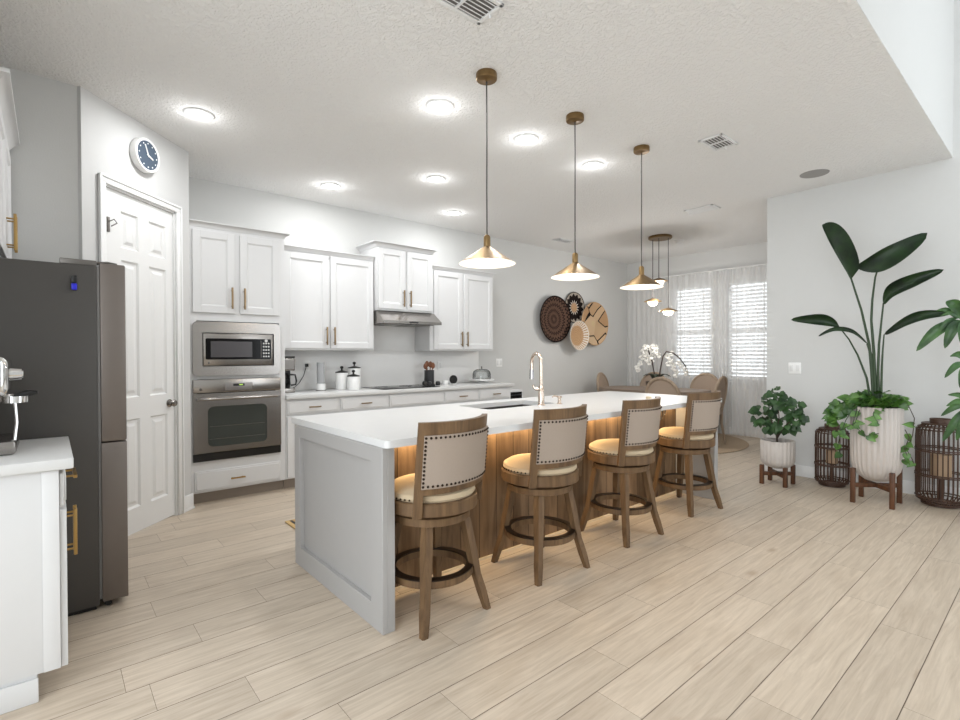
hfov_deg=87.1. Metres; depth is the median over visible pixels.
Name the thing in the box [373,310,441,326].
range hood
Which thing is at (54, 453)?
countertop
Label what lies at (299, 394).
countertop
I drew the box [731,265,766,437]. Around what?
curtain
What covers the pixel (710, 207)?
ceiling vent
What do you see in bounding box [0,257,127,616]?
refrigerator
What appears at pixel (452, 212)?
recessed light
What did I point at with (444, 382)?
box
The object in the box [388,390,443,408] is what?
base cabinet
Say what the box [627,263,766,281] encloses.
curtain rod
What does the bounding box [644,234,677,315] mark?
chandelier
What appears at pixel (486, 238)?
socket
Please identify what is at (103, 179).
trim
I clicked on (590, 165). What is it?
recessed light
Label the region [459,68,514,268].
pendant lamp
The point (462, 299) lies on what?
upper cabinet
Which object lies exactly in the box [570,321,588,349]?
woven basket
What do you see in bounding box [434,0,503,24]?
ceiling vent
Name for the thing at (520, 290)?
wall
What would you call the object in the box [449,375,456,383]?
smart display
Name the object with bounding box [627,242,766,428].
wall
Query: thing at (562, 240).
ceiling vent
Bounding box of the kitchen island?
[295,407,717,634]
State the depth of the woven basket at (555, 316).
8.14 m
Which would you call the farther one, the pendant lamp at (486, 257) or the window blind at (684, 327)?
the window blind at (684, 327)
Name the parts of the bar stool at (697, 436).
leg, leg, seat frame, seat, leg, frame, leg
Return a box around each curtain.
[628,276,682,387]
[684,272,713,387]
[709,269,728,433]
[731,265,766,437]
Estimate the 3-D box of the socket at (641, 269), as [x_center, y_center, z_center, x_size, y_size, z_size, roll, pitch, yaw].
[1.337,-0.736,4.181,0.042,0.080,0.042,-1,1,-40]
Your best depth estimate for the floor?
2.42 m
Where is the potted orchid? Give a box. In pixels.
[634,344,688,385]
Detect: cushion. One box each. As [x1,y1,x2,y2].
[421,426,487,489]
[536,414,587,463]
[625,405,660,445]
[689,398,720,431]
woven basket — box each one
[540,296,570,341]
[565,292,584,322]
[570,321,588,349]
[581,302,607,345]
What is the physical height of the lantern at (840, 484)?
0.598 m
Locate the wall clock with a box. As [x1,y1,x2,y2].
[129,137,159,172]
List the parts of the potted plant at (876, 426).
stand leg, stand leg, pot, stand leg, stand leg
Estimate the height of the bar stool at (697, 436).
0.983 m
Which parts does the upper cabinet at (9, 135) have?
door, door, crown moulding, handle, handle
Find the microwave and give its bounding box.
[192,321,280,376]
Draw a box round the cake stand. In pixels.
[469,366,493,382]
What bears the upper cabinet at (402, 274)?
attached to the wall at (520, 290)
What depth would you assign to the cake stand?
6.96 m
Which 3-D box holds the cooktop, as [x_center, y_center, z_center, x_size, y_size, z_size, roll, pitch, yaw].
[-0.926,0.307,5.965,0.760,0.032,0.500,-1,1,-40]
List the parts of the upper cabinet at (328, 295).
door, crown moulding, handle, door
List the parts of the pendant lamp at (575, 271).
lamp shade, cord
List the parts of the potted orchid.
stem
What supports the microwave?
in the tall cabinet at (237, 272)
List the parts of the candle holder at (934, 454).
stem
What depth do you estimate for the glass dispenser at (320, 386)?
5.43 m
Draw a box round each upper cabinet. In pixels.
[0,67,19,258]
[284,244,374,350]
[356,240,437,313]
[415,265,496,350]
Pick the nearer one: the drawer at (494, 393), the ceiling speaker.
the ceiling speaker
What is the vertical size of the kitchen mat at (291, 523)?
0.012 m
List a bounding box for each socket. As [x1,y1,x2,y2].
[484,235,489,245]
[572,253,577,262]
[639,266,643,274]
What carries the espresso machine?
on the countertop at (54, 453)
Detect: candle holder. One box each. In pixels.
[826,450,837,484]
[930,453,951,504]
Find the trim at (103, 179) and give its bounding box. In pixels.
[98,172,184,515]
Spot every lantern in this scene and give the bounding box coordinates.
[814,423,849,487]
[914,418,959,508]
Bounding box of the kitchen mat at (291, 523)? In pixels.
[285,519,294,528]
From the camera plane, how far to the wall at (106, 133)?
3.54 m
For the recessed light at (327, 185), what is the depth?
5.06 m
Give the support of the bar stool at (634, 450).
on the floor
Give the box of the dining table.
[599,386,710,395]
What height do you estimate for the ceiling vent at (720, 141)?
0.029 m
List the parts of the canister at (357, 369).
lid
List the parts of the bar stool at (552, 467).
leg, leg, seat frame, seat, leg, frame, leg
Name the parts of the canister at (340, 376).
lid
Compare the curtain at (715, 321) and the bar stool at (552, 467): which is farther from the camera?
the curtain at (715, 321)
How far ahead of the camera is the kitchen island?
2.87 m
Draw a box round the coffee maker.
[285,356,296,392]
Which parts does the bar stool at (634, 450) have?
leg, leg, seat frame, seat, leg, frame, leg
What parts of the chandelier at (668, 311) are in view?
lamp shade, globe, lamp shade, lamp shade, globe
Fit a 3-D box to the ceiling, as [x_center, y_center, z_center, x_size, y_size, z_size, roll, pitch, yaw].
[0.908,-1.852,4.893,9.140,0.180,4.908,-1,1,-40]
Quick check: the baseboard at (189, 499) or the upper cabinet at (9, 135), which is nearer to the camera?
the upper cabinet at (9, 135)
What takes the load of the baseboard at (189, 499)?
attached to the wall at (106, 133)
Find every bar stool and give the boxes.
[394,414,490,640]
[491,404,589,586]
[580,396,663,547]
[653,390,722,517]
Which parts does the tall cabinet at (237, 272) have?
door, handle, drawer, crown moulding, handle, door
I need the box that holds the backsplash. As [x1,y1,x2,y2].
[285,326,478,389]
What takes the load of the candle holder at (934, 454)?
on the lantern at (920, 446)
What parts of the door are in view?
knob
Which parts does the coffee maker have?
handle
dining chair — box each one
[596,372,608,391]
[640,372,663,385]
[645,377,680,394]
[690,373,717,391]
[714,376,727,447]
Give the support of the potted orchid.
on the dining table
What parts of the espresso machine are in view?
portafilter handle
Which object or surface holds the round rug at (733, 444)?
on the floor
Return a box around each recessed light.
[183,107,214,120]
[321,182,340,189]
[426,99,453,113]
[426,175,445,182]
[446,210,461,215]
[514,134,537,144]
[582,161,603,169]
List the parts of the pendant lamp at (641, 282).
lamp shade, cord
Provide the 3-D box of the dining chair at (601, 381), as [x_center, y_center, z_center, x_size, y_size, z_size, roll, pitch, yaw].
[2.233,0.698,8.419,0.507,0.980,0.515,0,1,34]
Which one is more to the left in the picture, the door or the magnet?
the magnet
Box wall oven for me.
[192,377,280,462]
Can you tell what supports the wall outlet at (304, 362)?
attached to the wall at (520, 290)
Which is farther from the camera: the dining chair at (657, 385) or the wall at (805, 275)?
the dining chair at (657, 385)
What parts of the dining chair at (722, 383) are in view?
frame, leg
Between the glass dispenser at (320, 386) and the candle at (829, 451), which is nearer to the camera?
the candle at (829, 451)
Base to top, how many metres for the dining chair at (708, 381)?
0.980 m
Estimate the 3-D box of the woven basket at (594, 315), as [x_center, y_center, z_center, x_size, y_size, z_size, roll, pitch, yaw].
[1.987,-0.629,8.787,0.756,0.756,0.060,-1,1,-40]
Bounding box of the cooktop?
[362,384,439,389]
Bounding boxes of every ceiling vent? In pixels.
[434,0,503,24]
[553,238,573,243]
[684,204,720,214]
[698,133,737,150]
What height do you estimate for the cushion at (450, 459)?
0.248 m
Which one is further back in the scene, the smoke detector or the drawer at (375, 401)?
the smoke detector
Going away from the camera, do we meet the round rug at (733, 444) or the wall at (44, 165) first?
the wall at (44, 165)
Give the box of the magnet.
[71,275,76,289]
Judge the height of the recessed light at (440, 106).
0.012 m
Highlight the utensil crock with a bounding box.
[424,370,433,383]
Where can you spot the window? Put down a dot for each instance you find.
(729, 381)
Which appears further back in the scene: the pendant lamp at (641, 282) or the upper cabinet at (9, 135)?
the pendant lamp at (641, 282)
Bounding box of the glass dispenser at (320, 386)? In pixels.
[316,362,325,390]
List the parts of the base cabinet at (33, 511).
drawer, door, handle, handle, handle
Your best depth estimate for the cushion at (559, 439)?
2.86 m
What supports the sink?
in the island countertop at (395, 427)
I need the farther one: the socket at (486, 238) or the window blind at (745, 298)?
the window blind at (745, 298)
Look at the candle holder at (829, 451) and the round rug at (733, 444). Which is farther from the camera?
the round rug at (733, 444)
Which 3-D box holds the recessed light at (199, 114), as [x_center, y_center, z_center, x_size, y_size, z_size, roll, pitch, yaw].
[-1.987,-1.734,3.571,0.196,0.012,0.196,-1,1,-40]
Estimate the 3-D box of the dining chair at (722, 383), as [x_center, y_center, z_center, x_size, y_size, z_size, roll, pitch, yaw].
[3.209,0.707,7.168,0.507,0.980,0.515,0,1,42]
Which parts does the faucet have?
spout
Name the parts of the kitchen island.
panel, panel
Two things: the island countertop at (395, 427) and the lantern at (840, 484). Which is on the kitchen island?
the island countertop at (395, 427)
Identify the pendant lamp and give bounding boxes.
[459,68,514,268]
[551,112,599,280]
[620,144,663,289]
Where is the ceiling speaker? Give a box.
[800,169,829,177]
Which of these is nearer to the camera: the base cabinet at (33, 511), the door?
the base cabinet at (33, 511)
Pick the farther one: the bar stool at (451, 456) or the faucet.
the faucet
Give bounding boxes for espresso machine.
[0,356,37,455]
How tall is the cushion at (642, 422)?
0.248 m
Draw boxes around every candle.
[826,450,837,463]
[930,453,951,477]
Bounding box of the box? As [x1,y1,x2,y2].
[442,380,447,384]
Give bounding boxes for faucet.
[529,352,544,405]
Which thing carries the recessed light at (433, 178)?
in the ceiling
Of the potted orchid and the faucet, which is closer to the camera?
the faucet
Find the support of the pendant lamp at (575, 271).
hanging from the ceiling
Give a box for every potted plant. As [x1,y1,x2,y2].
[748,386,809,487]
[792,222,946,509]
[916,299,959,441]
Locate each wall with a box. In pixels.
[0,66,78,262]
[77,86,190,501]
[188,152,191,492]
[189,177,626,397]
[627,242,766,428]
[767,0,959,487]
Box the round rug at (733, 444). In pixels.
[718,433,748,453]
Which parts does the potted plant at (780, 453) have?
stand leg, stand leg, pot, stem, stand leg, stand leg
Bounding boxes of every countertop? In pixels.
[0,436,73,476]
[285,381,514,399]
[291,391,721,448]
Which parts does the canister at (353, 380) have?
lid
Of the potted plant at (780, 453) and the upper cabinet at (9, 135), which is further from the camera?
the potted plant at (780, 453)
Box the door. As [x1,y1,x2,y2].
[106,187,177,535]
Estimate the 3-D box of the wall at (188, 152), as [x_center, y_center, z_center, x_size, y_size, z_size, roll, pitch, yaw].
[-2.730,-0.247,4.514,0.100,3.000,0.784,-1,1,-40]
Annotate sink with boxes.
[480,404,530,408]
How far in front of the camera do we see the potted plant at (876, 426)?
4.30 m
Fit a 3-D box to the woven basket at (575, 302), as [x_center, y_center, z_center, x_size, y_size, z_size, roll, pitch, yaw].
[1.592,-0.885,8.522,0.524,0.524,0.036,-1,1,-40]
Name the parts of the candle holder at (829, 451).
stem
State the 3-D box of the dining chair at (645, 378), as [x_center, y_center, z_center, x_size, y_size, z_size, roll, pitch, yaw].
[2.851,0.694,8.582,0.507,0.980,0.515,-1,1,-42]
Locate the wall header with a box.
[856,0,953,156]
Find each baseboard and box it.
[185,493,194,511]
[719,427,766,437]
[766,464,959,500]
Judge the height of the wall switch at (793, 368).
0.118 m
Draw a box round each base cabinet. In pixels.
[0,467,77,714]
[283,397,338,488]
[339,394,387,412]
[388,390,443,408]
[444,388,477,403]
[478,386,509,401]
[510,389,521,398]
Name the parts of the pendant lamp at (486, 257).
cord, lamp shade, bulb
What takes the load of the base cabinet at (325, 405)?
on the floor
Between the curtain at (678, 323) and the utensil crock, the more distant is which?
the curtain at (678, 323)
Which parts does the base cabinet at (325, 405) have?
door, drawer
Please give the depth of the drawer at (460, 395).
6.21 m
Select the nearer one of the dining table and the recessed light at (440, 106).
the recessed light at (440, 106)
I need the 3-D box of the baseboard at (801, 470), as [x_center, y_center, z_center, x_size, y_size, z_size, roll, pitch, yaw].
[4.644,1.177,3.836,0.017,0.120,4.605,-1,1,-40]
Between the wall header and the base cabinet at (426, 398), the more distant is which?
the base cabinet at (426, 398)
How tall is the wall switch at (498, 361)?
0.120 m
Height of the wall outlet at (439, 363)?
0.118 m
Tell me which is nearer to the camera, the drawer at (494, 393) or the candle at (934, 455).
the candle at (934, 455)
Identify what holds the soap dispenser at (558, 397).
on the island countertop at (395, 427)
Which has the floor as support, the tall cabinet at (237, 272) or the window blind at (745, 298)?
the tall cabinet at (237, 272)
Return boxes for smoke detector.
[674,239,683,243]
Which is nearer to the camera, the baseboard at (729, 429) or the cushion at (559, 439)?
the cushion at (559, 439)
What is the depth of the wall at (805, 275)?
4.88 m
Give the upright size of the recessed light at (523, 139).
0.012 m
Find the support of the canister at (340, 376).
on the countertop at (299, 394)
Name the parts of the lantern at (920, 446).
plate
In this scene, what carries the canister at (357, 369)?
on the countertop at (299, 394)
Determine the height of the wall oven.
0.712 m
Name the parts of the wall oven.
control panel, handle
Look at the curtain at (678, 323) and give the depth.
8.93 m
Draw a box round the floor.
[0,434,959,719]
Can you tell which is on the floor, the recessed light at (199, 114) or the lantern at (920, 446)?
the lantern at (920, 446)
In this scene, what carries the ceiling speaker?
attached to the ceiling
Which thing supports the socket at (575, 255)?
attached to the pendant lamp at (575, 271)
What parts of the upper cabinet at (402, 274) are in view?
door, crown moulding, handle, door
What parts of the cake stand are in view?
plate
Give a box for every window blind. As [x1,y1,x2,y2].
[674,285,711,378]
[728,280,766,380]
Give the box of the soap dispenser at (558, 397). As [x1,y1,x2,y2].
[552,395,561,403]
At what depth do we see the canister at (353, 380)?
5.49 m
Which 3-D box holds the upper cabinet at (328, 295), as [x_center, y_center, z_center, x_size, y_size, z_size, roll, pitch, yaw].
[-1.704,-0.632,5.478,1.070,1.055,0.400,-1,1,-40]
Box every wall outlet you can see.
[303,361,309,370]
[437,361,441,369]
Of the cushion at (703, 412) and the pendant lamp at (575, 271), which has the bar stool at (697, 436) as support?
the cushion at (703, 412)
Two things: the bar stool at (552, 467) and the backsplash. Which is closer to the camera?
the bar stool at (552, 467)
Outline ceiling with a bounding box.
[0,0,952,263]
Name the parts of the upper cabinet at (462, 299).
door, crown moulding, door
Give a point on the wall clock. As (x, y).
(144, 154)
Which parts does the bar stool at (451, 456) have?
leg, leg, seat, seat frame, leg, frame, leg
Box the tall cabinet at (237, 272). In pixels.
[189,218,289,503]
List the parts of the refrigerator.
door, freezer drawer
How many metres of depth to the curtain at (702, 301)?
8.40 m
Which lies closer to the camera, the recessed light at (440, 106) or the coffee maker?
the recessed light at (440, 106)
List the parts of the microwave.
door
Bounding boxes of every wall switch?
[496,359,501,366]
[788,363,800,373]
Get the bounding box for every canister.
[335,366,347,389]
[347,370,359,389]
[348,362,360,387]
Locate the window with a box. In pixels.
[728,286,764,383]
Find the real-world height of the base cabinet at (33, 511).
0.858 m
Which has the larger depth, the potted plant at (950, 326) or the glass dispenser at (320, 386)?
the glass dispenser at (320, 386)

